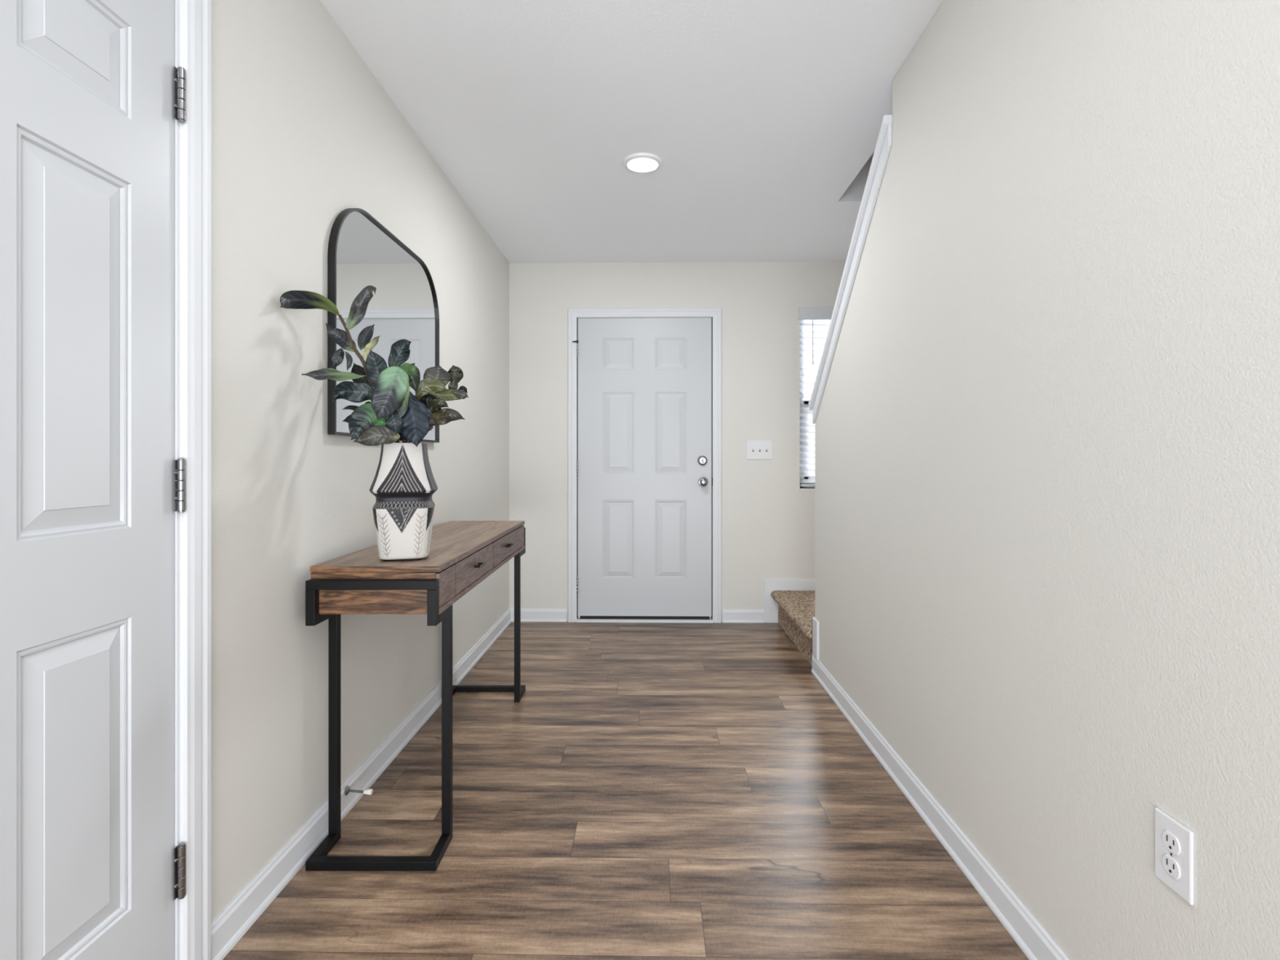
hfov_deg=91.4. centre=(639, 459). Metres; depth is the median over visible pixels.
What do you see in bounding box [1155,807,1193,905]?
wall outlet
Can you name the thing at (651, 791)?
floor
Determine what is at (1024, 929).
baseboard
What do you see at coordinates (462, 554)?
console table
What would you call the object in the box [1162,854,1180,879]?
receptacle
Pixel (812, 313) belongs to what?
window blind
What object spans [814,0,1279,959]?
wall
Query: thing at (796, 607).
stair
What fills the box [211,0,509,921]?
wall
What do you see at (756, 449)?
light switch
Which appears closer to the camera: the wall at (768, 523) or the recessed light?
the recessed light
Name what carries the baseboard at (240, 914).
attached to the wall at (304, 132)
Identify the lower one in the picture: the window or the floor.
the floor
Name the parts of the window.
sill, sash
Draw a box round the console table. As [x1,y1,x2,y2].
[305,520,525,871]
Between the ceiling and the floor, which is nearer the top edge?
the ceiling
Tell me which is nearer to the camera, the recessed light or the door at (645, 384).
the recessed light
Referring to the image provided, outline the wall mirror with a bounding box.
[327,208,439,442]
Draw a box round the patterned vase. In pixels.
[368,442,437,560]
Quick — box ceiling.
[320,0,943,262]
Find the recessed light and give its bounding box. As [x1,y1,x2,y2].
[623,152,662,173]
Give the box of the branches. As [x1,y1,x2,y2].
[280,285,468,447]
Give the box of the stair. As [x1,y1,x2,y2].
[770,590,814,666]
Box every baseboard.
[211,608,511,959]
[510,580,814,622]
[811,617,1070,959]
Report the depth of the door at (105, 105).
1.12 m
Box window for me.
[800,320,814,490]
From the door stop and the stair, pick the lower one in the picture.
the door stop
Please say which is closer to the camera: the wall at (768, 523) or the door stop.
the door stop
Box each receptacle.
[1162,831,1180,855]
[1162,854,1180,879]
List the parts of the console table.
leg, frame, panel, leg, drawer, handle, rail, frame, drawer, handle, leg, panel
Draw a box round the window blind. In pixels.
[798,306,834,486]
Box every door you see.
[0,0,211,959]
[568,307,721,622]
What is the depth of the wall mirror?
2.20 m
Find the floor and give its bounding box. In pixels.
[222,621,1028,959]
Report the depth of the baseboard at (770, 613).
4.26 m
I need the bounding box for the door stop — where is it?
[344,786,373,795]
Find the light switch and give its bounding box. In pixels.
[746,440,773,459]
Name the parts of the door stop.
rod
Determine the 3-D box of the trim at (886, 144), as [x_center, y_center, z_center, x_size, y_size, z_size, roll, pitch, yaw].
[0.967,-0.692,2.750,0.146,1.013,1.046,0,0,1]
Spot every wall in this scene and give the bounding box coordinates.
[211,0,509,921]
[509,261,845,622]
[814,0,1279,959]
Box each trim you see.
[812,123,891,423]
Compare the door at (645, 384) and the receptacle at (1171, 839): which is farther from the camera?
the door at (645, 384)

